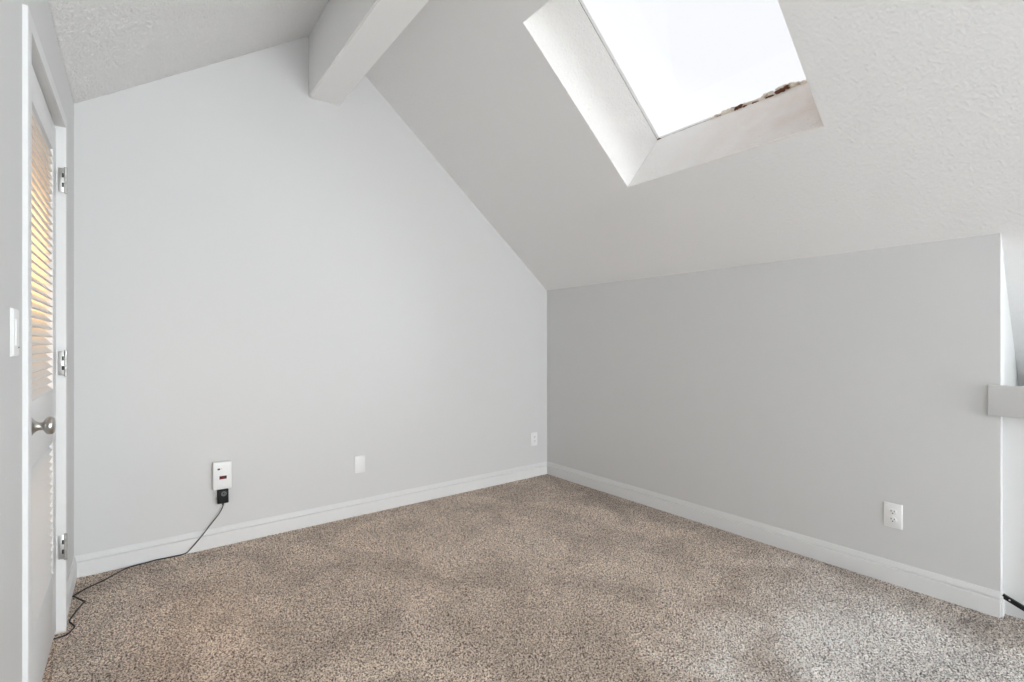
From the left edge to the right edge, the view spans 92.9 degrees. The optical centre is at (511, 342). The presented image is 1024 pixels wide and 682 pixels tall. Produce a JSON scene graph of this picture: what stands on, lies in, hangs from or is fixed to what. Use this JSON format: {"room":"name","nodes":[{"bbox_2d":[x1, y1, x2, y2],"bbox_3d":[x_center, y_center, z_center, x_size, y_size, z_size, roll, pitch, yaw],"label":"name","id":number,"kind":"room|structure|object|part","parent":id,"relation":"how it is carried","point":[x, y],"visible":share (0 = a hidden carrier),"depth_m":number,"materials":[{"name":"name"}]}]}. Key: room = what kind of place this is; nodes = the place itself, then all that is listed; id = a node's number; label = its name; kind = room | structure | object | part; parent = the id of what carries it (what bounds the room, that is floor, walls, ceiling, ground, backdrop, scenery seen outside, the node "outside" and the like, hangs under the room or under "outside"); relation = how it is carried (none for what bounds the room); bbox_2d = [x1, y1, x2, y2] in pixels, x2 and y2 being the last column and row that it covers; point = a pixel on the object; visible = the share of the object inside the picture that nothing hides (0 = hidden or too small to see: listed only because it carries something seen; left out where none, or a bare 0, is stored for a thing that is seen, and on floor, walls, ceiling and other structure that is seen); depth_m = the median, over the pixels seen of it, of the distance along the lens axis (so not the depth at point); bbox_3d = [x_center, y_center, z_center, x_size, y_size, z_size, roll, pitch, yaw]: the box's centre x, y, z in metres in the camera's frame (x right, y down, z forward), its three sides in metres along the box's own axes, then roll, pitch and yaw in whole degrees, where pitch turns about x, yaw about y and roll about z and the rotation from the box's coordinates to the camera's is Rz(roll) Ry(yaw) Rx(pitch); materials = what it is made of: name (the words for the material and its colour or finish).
{"room":"empty attic room","nodes":[
{"label":"empty attic room","id":0,"kind":"room"},
{"bbox_2d":[0,0,73,681],"bbox_3d":[0.943,-0.009,-1.699,0.100,2.418,10.500,0,0,-38],"label":"wall","id":1,"kind":"structure","parent":0,"point":[10,10],"depth_m":1.27,"materials":[{"name":"grey paint"}]},
{"bbox_2d":[10,308,19,356],"bbox_3d":[-1.271,-0.026,1.245,0.010,0.122,0.076,0,0,-38],"label":"light switch","id":2,"kind":"object","parent":1,"relation":"attached to","point":[14,313],"visible":1,"depth_m":1.22,"materials":[{"name":"white plastic"}]},
{"bbox_2d":[22,4,66,681],"bbox_3d":[-1.657,0.131,1.670,0.121,2.138,0.880,0,0,-38],"label":"door frame","id":3,"kind":"structure","parent":1,"relation":"attached to","point":[33,54],"depth_m":1.47,"materials":[{"name":"white paint"}]},
{"bbox_2d":[32,66,67,681],"bbox_3d":[-1.626,0.152,1.700,0.096,2.060,0.780,0,0,-38],"label":"door","id":4,"kind":"structure","parent":1,"relation":"in","point":[43,128],"depth_m":1.76,"materials":[{"name":"white paint"}]},
{"bbox_3d":[-1.648,0.655,1.679,0.034,0.527,0.602,0,0,-38],"label":"louver panel","id":5,"kind":"part","parent":4,"relation":"part of","materials":[{"name":"white paint"}]},
{"bbox_3d":[-1.648,-0.290,1.679,0.034,0.956,0.602,0,0,-38],"label":"louver panel","id":6,"kind":"part","parent":4,"relation":"part of","materials":[{"name":"white paint"}]},
{"bbox_3d":[-1.448,0.257,1.499,0.061,0.067,0.067,0,0,-38],"label":"knob","id":7,"kind":"part","parent":4,"relation":"part of","materials":[{"name":"silver metal"}]},
{"bbox_3d":[-1.648,0.152,1.679,0.035,2.060,0.774,0,0,-38],"label":"frame","id":8,"kind":"part","parent":4,"relation":"part of","materials":[{"name":"white paint"}]},
{"bbox_2d":[67,556,76,615],"bbox_3d":[-2.058,1.145,2.262,0.013,0.111,0.562,0,0,-38],"label":"baseboard","id":9,"kind":"structure","parent":1,"relation":"attached to","point":[72,577],"depth_m":2.30,"materials":[{"name":"white paint"}]},
{"bbox_2d":[47,0,328,103],"bbox_3d":[1.413,-1.646,-1.303,1.397,0.992,10.550,0,0,-38],"label":"ceiling","id":10,"kind":"structure","parent":0,"point":[107,47],"depth_m":2.37,"materials":[{"name":"white paint"}]},
{"bbox_2d":[74,36,546,555],"bbox_3d":[-0.987,-0.446,3.511,3.436,3.291,0.100,0,0,-38],"label":"wall","id":11,"kind":"structure","parent":0,"point":[285,285],"depth_m":3.04,"materials":[{"name":"grey paint"}]},
{"bbox_2d":[213,460,231,489],"bbox_3d":[-1.704,0.779,2.859,0.095,0.160,0.034,0,0,-38],"label":"wall outlet","id":12,"kind":"object","parent":11,"relation":"attached to","point":[222,470],"visible":1,"depth_m":2.85,"materials":[{"name":"white plastic"}]},
{"bbox_2d":[75,461,546,577],"bbox_3d":[-0.952,1.145,3.465,3.236,0.111,0.016,0,0,-38],"label":"baseboard","id":13,"kind":"structure","parent":11,"relation":"attached to","point":[102,561],"depth_m":3.07,"materials":[{"name":"white paint"}]},
{"bbox_2d":[354,455,364,473],"bbox_3d":[-1.059,0.846,3.386,0.076,0.120,0.010,0,0,-38],"label":"blank cover plate","id":14,"kind":"object","parent":11,"relation":"attached to","point":[359,461],"visible":1,"depth_m":3.38,"materials":[{"name":"white plastic"}]},
{"bbox_2d":[531,432,536,445],"bbox_3d":[0.200,0.865,4.362,0.074,0.119,0.010,0,0,-38],"label":"wall outlet","id":15,"kind":"object","parent":11,"relation":"attached to","point":[534,434],"visible":1,"depth_m":4.36,"materials":[{"name":"white plastic"}]},
{"bbox_2d":[42,474,1023,681],"bbox_3d":[2.320,1.229,-0.631,5.186,0.062,10.700,0,0,-38],"label":"floor","id":16,"kind":"structure","parent":0,"point":[542,578],"depth_m":2.17,"materials":[{"name":"carpet"}]},
{"bbox_2d":[53,488,228,639],"bbox_3d":[-1.904,1.030,2.443,0.318,0.335,0.951,0,0,9],"label":"power cord","id":17,"kind":"object","parent":16,"relation":"on","point":[222,494],"visible":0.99,"depth_m":2.74,"materials":[{"name":"black plastic"}]},
{"bbox_2d":[365,0,1023,385],"bbox_3d":[3.135,-0.920,0.032,2.962,2.437,10.550,0,0,-38],"label":"ceiling","id":18,"kind":"structure","parent":0,"point":[920,103],"depth_m":2.53,"materials":[{"name":"white paint"}]},
{"bbox_2d":[309,0,428,105],"bbox_3d":[1.965,-1.849,-0.906,0.195,0.485,10.500,0,0,-38],"label":"ceiling beam","id":19,"kind":"structure","parent":18,"relation":"attached to","point":[348,38],"depth_m":2.72,"materials":[{"name":"white paint"}]},
{"bbox_2d":[522,0,823,187],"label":"frame","id":20,"kind":"structure","parent":18,"relation":"attached to","point":[565,32],"depth_m":2.75,"materials":[{"name":"paint"}]},
{"bbox_2d":[547,233,1003,594],"bbox_3d":[1.260,0.360,3.319,0.080,1.679,2.958,0,0,-38],"label":"wall","id":21,"kind":"structure","parent":0,"point":[803,396],"depth_m":2.72,"materials":[{"name":"grey paint"}]},
{"bbox_2d":[547,461,1000,617],"bbox_3d":[1.222,1.145,3.289,0.016,0.111,2.958,0,0,-38],"label":"baseboard","id":22,"kind":"structure","parent":21,"relation":"attached to","point":[985,600],"depth_m":2.70,"materials":[{"name":"white paint"}]},
{"bbox_2d":[884,501,902,529],"bbox_3d":[1.898,0.862,2.423,0.010,0.122,0.076,0,0,-38],"label":"wall outlet","id":23,"kind":"object","parent":21,"relation":"attached to","point":[893,513],"visible":1,"depth_m":2.42,"materials":[{"name":"white plastic"}]},
{"bbox_2d":[889,517,896,522],"bbox_3d":[1.896,0.881,2.421,0.003,0.029,0.034,0,0,-38],"label":"receptacle","id":24,"kind":"object","parent":23,"relation":"attached to","point":[891,519],"depth_m":2.42,"materials":[{"name":"white plastic"}]},
{"bbox_2d":[889,509,896,514],"bbox_3d":[1.896,0.843,2.421,0.003,0.029,0.034,0,0,-38],"label":"receptacle","id":25,"kind":"object","parent":23,"relation":"attached to","point":[891,511],"depth_m":2.42,"materials":[{"name":"white plastic"}]},
{"bbox_2d":[988,385,1023,417],"bbox_3d":[4.426,0.254,-0.846,0.022,0.135,7.579,0,0,-38],"label":"board","id":26,"kind":"object","parent":21,"relation":"attached to","point":[1003,400],"visible":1,"depth_m":2.10,"materials":[{"name":"grey paint"}]},
{"bbox_2d":[1002,594,1023,610],"bbox_3d":[2.200,1.145,2.060,0.014,0.095,0.182,0,0,-38],"label":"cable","id":27,"kind":"object","parent":21,"relation":"attached to","point":[1005,597],"visible":1,"depth_m":2.10,"materials":[{"name":"black"}]},
{"bbox_2d":[1003,417,1023,619],"bbox_3d":[4.494,0.725,-0.813,0.023,0.950,7.548,0,0,-38],"label":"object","id":28,"kind":"structure","parent":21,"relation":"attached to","point":[1013,428],"depth_m":2.13,"materials":[{"name":"white paint"}]},
{"bbox_2d":[1004,266,1018,385],"bbox_3d":[2.481,0.359,2.455,0.953,1.683,0.059,0,0,-40],"label":"wall","id":29,"kind":"structure","parent":0,"point":[1010,368],"depth_m":2.34,"materials":[{"name":"grey paint"}]},
{"bbox_2d":[1001,593,1004,616],"bbox_3d":[2.158,1.154,2.138,0.052,0.092,0.008,0,0,-38],"label":"baseboard","id":30,"kind":"structure","parent":29,"relation":"attached to","point":[1002,599],"depth_m":2.12,"materials":[{"name":"white paint"}]}
]}

